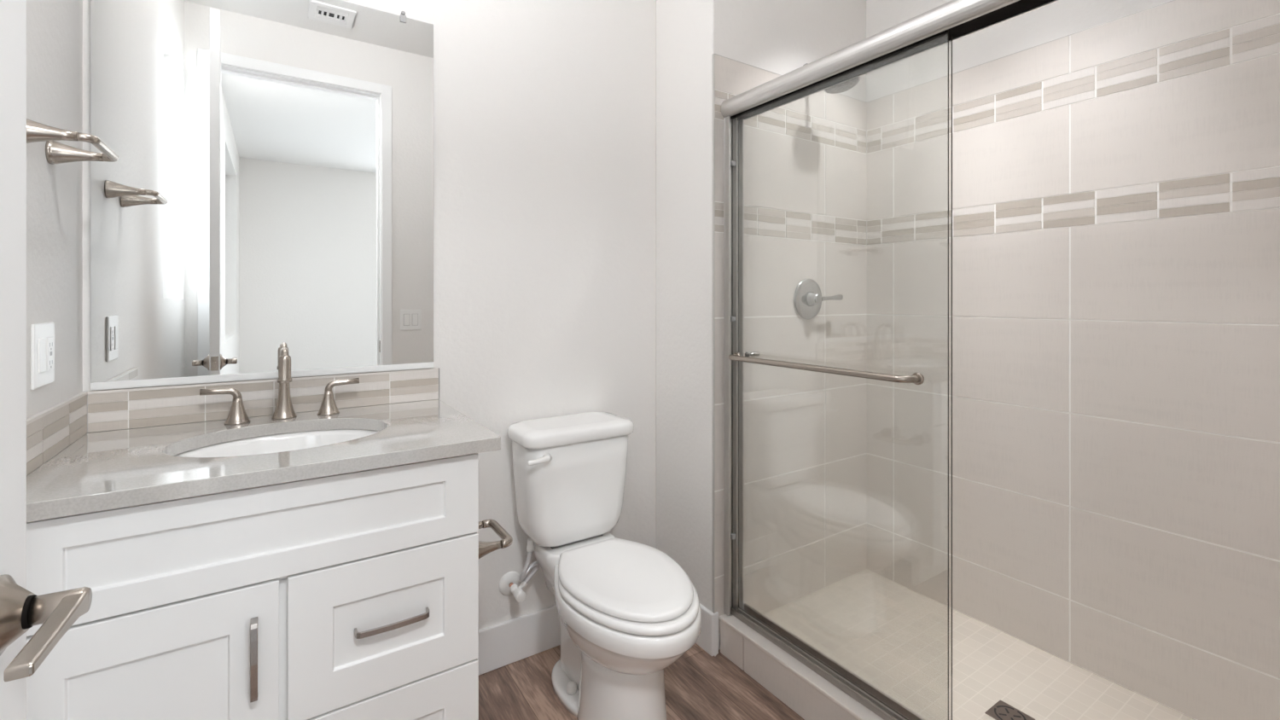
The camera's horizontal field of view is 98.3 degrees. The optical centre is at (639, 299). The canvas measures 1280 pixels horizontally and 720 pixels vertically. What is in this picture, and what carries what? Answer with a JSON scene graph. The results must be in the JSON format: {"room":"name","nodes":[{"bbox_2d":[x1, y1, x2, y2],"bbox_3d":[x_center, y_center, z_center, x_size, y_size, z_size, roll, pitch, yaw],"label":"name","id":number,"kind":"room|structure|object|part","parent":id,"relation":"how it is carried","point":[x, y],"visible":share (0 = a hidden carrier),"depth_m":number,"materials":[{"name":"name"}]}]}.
{"room":"bathroom","nodes":[
{"label":"bathroom","id":0,"kind":"room"},
{"bbox_2d":[26,0,82,418],"bbox_3d":[-0.866,-0.132,0.492,0.135,2.763,1.905,0,0,-33],"label":"wall","id":1,"kind":"structure","parent":0,"point":[54,27],"depth_m":1.16,"materials":[{"name":"white paint"}]},
{"bbox_2d":[30,321,54,389],"bbox_3d":[-1.174,0.110,1.091,0.009,0.125,0.115,0,0,-33],"label":"outlet plate","id":2,"kind":"object","parent":1,"relation":"attached to","point":[42,334],"visible":1,"depth_m":1.07,"materials":[{"name":"white plastic"}]},
{"bbox_2d":[46,337,53,371],"bbox_3d":[-1.185,0.110,1.111,0.004,0.066,0.033,0,0,-33],"label":"receptacle","id":3,"kind":"object","parent":2,"relation":"attached to","point":[49,340],"depth_m":1.11,"materials":[{"name":"white plastic"}]},
{"bbox_2d":[26,391,87,475],"bbox_3d":[-1.164,0.271,1.078,0.010,0.098,0.579,0,0,-33],"label":"backsplash","id":4,"kind":"structure","parent":1,"relation":"attached to","point":[50,431],"depth_m":1.12,"materials":[{"name":"tile"}]},
{"bbox_2d":[26,118,119,164],"bbox_3d":[-1.110,-0.300,1.083,0.108,0.049,0.229,0,0,-33],"label":"towel bar","id":5,"kind":"object","parent":1,"relation":"attached to","point":[55,152],"visible":0.84,"depth_m":1.10,"materials":[{"name":"silver metal"}]},
{"bbox_3d":[-1.072,-0.300,1.000,0.080,0.049,0.049,0,0,-33],"label":"post","id":6,"kind":"part","parent":5,"relation":"part of","materials":[{"name":"silver metal"}]},
{"bbox_3d":[-1.171,-0.300,1.151,0.080,0.049,0.049,0,0,-33],"label":"post","id":7,"kind":"part","parent":5,"relation":"part of","materials":[{"name":"silver metal"}]},
{"bbox_2d":[82,0,656,629],"bbox_3d":[-0.686,-0.132,1.847,2.086,2.763,0.160,0,0,-33],"label":"wall","id":8,"kind":"structure","parent":0,"point":[544,111],"depth_m":1.95,"materials":[{"name":"white paint"}]},
{"bbox_2d":[90,0,433,390],"bbox_3d":[-0.987,-0.336,1.545,0.790,1.109,0.012,0,0,-33],"label":"wall mirror","id":9,"kind":"object","parent":8,"relation":"attached to","point":[270,189],"visible":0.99,"depth_m":1.51,"materials":[{"name":"white mirror"}]},
{"bbox_2d":[87,367,439,432],"bbox_3d":[-0.983,0.271,1.550,0.814,0.098,0.010,0,0,-33],"label":"backsplash","id":10,"kind":"structure","parent":8,"relation":"attached to","point":[142,407],"depth_m":1.49,"materials":[{"name":"tile"}]},
{"bbox_2d":[498,538,539,602],"bbox_3d":[-0.404,0.913,1.881,0.119,0.214,0.101,0,0,44],"label":"supply valve","id":11,"kind":"object","parent":8,"relation":"attached to","point":[511,583],"visible":1,"depth_m":1.86,"materials":[{"name":"white plastic"}]},
{"bbox_2d":[477,605,560,675],"bbox_3d":[-0.312,1.177,1.989,0.877,0.146,0.014,0,0,-33],"label":"baseboard","id":12,"kind":"structure","parent":8,"relation":"attached to","point":[502,644],"depth_m":1.91,"materials":[{"name":"white paint"}]},
{"bbox_2d":[478,643,804,719],"bbox_3d":[-0.198,1.300,1.028,2.000,0.100,2.065,0,0,-33],"label":"floor","id":13,"kind":"structure","parent":0,"point":[699,685],"depth_m":1.75,"materials":[{"name":"wood"}]},
{"bbox_2d":[26,453,478,719],"bbox_3d":[-0.843,0.800,1.287,0.776,0.900,0.596,0,0,-33],"label":"vanity cabinet","id":14,"kind":"object","parent":13,"relation":"on","point":[354,596],"visible":0.84,"depth_m":1.06,"materials":[{"name":"white paint"}]},
{"bbox_3d":[-0.853,0.843,0.970,0.370,0.604,0.020,0,0,-33],"label":"door","id":15,"kind":"part","parent":14,"relation":"part of","materials":[{"name":"white paint"}]},
{"bbox_3d":[-0.692,0.447,1.076,0.756,0.180,0.020,0,0,-33],"label":"false drawer","id":16,"kind":"part","parent":14,"relation":"part of","materials":[{"name":"white paint"}]},
{"bbox_3d":[-0.718,0.673,1.030,0.012,0.148,0.030,0,0,-33],"label":"handle","id":17,"kind":"part","parent":14,"relation":"part of","materials":[{"name":"grey metal"}]},
{"bbox_2d":[26,399,500,522],"bbox_3d":[-0.828,0.335,1.306,0.822,0.030,0.589,0,0,-33],"label":"countertop","id":18,"kind":"structure","parent":14,"relation":"on","point":[105,470],"depth_m":1.14,"materials":[{"name":"stone"}]},
{"bbox_2d":[174,429,378,457],"bbox_3d":[-0.835,0.426,1.304,0.476,0.148,0.366,0,0,-33],"label":"sink","id":19,"kind":"object","parent":18,"relation":"in","point":[298,440],"visible":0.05,"depth_m":1.43,"materials":[{"name":"white ceramic"}]},
{"bbox_2d":[199,347,359,424],"bbox_3d":[-0.936,0.224,1.460,0.359,0.193,0.145,0,0,-33],"label":"faucet","id":20,"kind":"object","parent":18,"relation":"on","point":[284,410],"visible":1,"depth_m":1.47,"materials":[{"name":"silver metal"}]},
{"bbox_3d":[-1.069,0.243,1.414,0.086,0.035,0.021,0,0,-33],"label":"lever","id":21,"kind":"part","parent":20,"relation":"part of","materials":[{"name":"silver metal"}]},
{"bbox_3d":[-1.042,0.288,1.433,0.055,0.064,0.055,0,0,-33],"label":"handle","id":22,"kind":"part","parent":20,"relation":"part of","materials":[{"name":"silver metal"}]},
{"bbox_3d":[-0.961,0.257,1.496,0.057,0.126,0.057,0,0,-33],"label":"spout","id":23,"kind":"part","parent":20,"relation":"part of","materials":[{"name":"silver metal"}]},
{"bbox_3d":[-0.934,0.166,1.455,0.021,0.078,0.120,0,0,-33],"label":"spout","id":24,"kind":"part","parent":20,"relation":"part of","materials":[{"name":"silver metal"}]},
{"bbox_3d":[-0.871,0.288,1.548,0.055,0.064,0.055,0,0,-33],"label":"handle","id":25,"kind":"part","parent":20,"relation":"part of","materials":[{"name":"silver metal"}]},
{"bbox_3d":[-0.843,0.243,1.566,0.086,0.035,0.021,0,0,-33],"label":"lever","id":26,"kind":"part","parent":20,"relation":"part of","materials":[{"name":"silver metal"}]},
{"bbox_3d":[-0.532,0.685,1.182,0.372,0.287,0.020,0,0,-33],"label":"drawer","id":27,"kind":"part","parent":14,"relation":"part of","materials":[{"name":"white paint"}]},
{"bbox_3d":[-0.520,0.685,1.169,0.146,0.012,0.030,0,0,-33],"label":"handle","id":28,"kind":"part","parent":14,"relation":"part of","materials":[{"name":"grey metal"}]},
{"bbox_3d":[-0.532,0.989,1.182,0.372,0.312,0.020,0,0,-33],"label":"drawer","id":29,"kind":"part","parent":14,"relation":"part of","materials":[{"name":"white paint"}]},
{"bbox_2d":[478,519,512,558],"bbox_3d":[-0.401,0.608,1.421,0.110,0.049,0.194,0,0,-33],"label":"paper holder","id":30,"kind":"object","parent":14,"relation":"attached to","point":[485,548],"visible":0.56,"depth_m":1.38,"materials":[{"name":"silver metal"}]},
{"bbox_3d":[-0.454,0.608,1.473,0.080,0.049,0.049,0,0,-33],"label":"post","id":31,"kind":"part","parent":30,"relation":"part of","materials":[{"name":"silver metal"}]},
{"bbox_3d":[-0.374,0.608,1.352,0.080,0.049,0.049,0,0,-33],"label":"post","id":32,"kind":"part","parent":30,"relation":"part of","materials":[{"name":"silver metal"}]},
{"bbox_2d":[507,412,701,719],"bbox_3d":[-0.098,0.836,1.693,0.413,0.828,0.720,0,0,-33],"label":"toilet","id":33,"kind":"object","parent":13,"relation":"on","point":[628,611],"visible":1,"depth_m":1.68,"materials":[{"name":"white ceramic"}]},
{"bbox_3d":[-0.313,0.500,1.723,0.087,0.028,0.034,0,0,-33],"label":"flush lever","id":34,"kind":"part","parent":33,"relation":"part of","materials":[{"name":"white plastic"}]},
{"bbox_3d":[-0.236,0.638,1.907,0.382,0.344,0.200,0,0,-33],"label":"tank","id":35,"kind":"part","parent":33,"relation":"part of","materials":[{"name":"white ceramic"}]},
{"bbox_3d":[-0.233,0.445,1.903,0.408,0.046,0.220,0,0,-33],"label":"tank lid","id":36,"kind":"part","parent":33,"relation":"part of","materials":[{"name":"white ceramic"}]},
{"bbox_3d":[-0.038,0.810,1.615,0.351,0.022,0.472,0,0,-33],"label":"lid","id":37,"kind":"part","parent":33,"relation":"part of","materials":[{"name":"white plastic"}]},
{"bbox_3d":[-0.031,0.835,1.605,0.366,0.022,0.486,0,0,-33],"label":"seat","id":38,"kind":"part","parent":33,"relation":"part of","materials":[{"name":"white plastic"}]},
{"bbox_2d":[718,613,884,719],"bbox_3d":[0.722,1.185,1.402,0.132,0.130,1.415,0,0,-33],"label":"shower curb","id":39,"kind":"object","parent":13,"relation":"on","point":[812,697],"visible":0.51,"depth_m":1.71,"materials":[{"name":"tile"}]},
{"bbox_2d":[656,0,866,649],"bbox_3d":[0.624,-0.132,2.403,1.114,2.763,0.352,0,0,-33],"label":"wall","id":40,"kind":"structure","parent":0,"point":[779,37],"depth_m":2.10,"materials":[{"name":"white paint"}]},
{"bbox_2d":[695,603,718,656],"bbox_3d":[0.165,1.177,2.091,0.032,0.146,0.369,0,0,-33],"label":"baseboard","id":41,"kind":"structure","parent":40,"relation":"attached to","point":[707,640],"depth_m":1.95,"materials":[{"name":"white paint"}]},
{"bbox_2d":[714,54,866,634],"bbox_3d":[0.625,0.163,2.189,0.877,2.047,0.007,0,0,-33],"label":"tiled wall","id":42,"kind":"structure","parent":40,"relation":"attached to","point":[805,158],"depth_m":2.18,"materials":[{"name":"tile"}]},
{"bbox_2d":[793,278,843,319],"bbox_3d":[0.711,0.000,2.203,0.219,0.164,0.065,0,0,-33],"label":"shower valve","id":43,"kind":"object","parent":42,"relation":"attached to","point":[808,299],"visible":1,"depth_m":2.19,"materials":[{"name":"grey metal"}]},
{"bbox_3d":[0.760,-0.004,2.213,0.126,0.030,0.022,0,0,-30],"label":"lever","id":44,"kind":"part","parent":43,"relation":"part of","materials":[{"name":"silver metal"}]},
{"bbox_2d":[728,30,948,719],"bbox_3d":[0.510,0.225,1.634,0.066,1.758,0.756,0,0,-33],"label":"shower door","id":45,"kind":"structure","parent":42,"relation":"attached to","point":[916,378],"depth_m":1.58,"materials":[{"name":"silver glass"}]},
{"bbox_2d":[738,34,952,719],"bbox_3d":[0.583,0.225,1.687,0.064,1.758,0.748,0,0,-33],"label":"shower door","id":46,"kind":"structure","parent":42,"relation":"attached to","point":[754,353],"depth_m":1.57,"materials":[{"name":"silver glass"}]},
{"bbox_3d":[0.400,0.197,1.970,0.058,0.020,0.020,0,0,-33],"label":"knob","id":47,"kind":"part","parent":46,"relation":"part of","materials":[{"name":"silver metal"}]},
{"bbox_2d":[721,0,1058,719],"bbox_3d":[0.717,0.206,1.394,0.094,1.827,1.423,0,0,-33],"label":"shower door frame","id":48,"kind":"object","parent":42,"relation":"attached to","point":[928,30],"visible":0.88,"depth_m":1.76,"materials":[{"name":"silver metal"}]},
{"bbox_3d":[0.717,-0.676,1.394,0.094,0.062,1.422,0,0,-33],"label":"header rail","id":49,"kind":"part","parent":48,"relation":"part of","materials":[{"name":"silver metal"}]},
{"bbox_2d":[803,63,860,93],"bbox_3d":[0.731,-0.866,2.120,0.134,0.148,0.225,0,0,-33],"label":"shower","id":50,"kind":"object","parent":40,"relation":"attached to","point":[846,85],"visible":0.22,"depth_m":2.10,"materials":[{"name":"grey metal"}]},
{"bbox_2d":[762,569,1195,719],"bbox_3d":[1.013,1.268,1.826,0.900,0.164,2.065,0,0,-33],"label":"floor","id":51,"kind":"structure","parent":0,"point":[892,636],"depth_m":1.81,"materials":[{"name":"tile"}]},
{"bbox_2d":[984,699,1035,719],"bbox_3d":[1.051,1.186,1.572,0.091,0.007,0.091,0,0,-33],"label":"shower drain","id":52,"kind":"object","parent":51,"relation":"in","point":[1001,710],"visible":1,"depth_m":1.58,"materials":[{"name":"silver metal"}]},
{"bbox_2d":[866,0,1172,523],"bbox_3d":[1.518,-0.132,1.852,0.228,2.763,1.553,0,0,-33],"label":"wall","id":53,"kind":"structure","parent":0,"point":[1059,19],"depth_m":2.05,"materials":[{"name":"white paint"}]},
{"bbox_2d":[712,0,1175,613],"bbox_3d":[1.020,0.129,1.593,0.886,1.982,1.439,0,0,-33],"label":"trim","id":54,"kind":"structure","parent":53,"relation":"attached to","point":[1172,0],"depth_m":1.95,"materials":[{"name":"grey tile"}]},
{"bbox_2d":[866,0,1279,719],"bbox_3d":[1.390,0.163,1.832,0.007,2.047,1.431,0,0,-33],"label":"tiled wall","id":55,"kind":"structure","parent":53,"relation":"attached to","point":[1116,183],"depth_m":1.75,"materials":[{"name":"tile"}]},
{"bbox_3d":[0.804,-0.131,0.520,2.685,2.763,0.115,0,0,-33],"label":"wall","id":56,"kind":"structure","parent":0,"visible":0},
{"bbox_2d":[0,0,92,719],"bbox_3d":[-0.420,0.011,0.215,0.153,2.453,0.705,0,0,-30],"label":"door","id":57,"kind":"structure","parent":56,"relation":"in","point":[20,609],"depth_m":0.49,"materials":[{"name":"white paint"}]},
{"bbox_3d":[-0.536,0.270,0.472,0.021,0.068,0.068,0,0,-30],"label":"lever handle","id":58,"kind":"part","parent":57,"relation":"part of","materials":[{"name":"silver metal"}]},
{"bbox_3d":[-0.473,0.270,0.444,0.016,0.020,0.112,0,0,-30],"label":"blade","id":59,"kind":"part","parent":57,"relation":"part of","materials":[{"name":"silver metal"}]}
]}

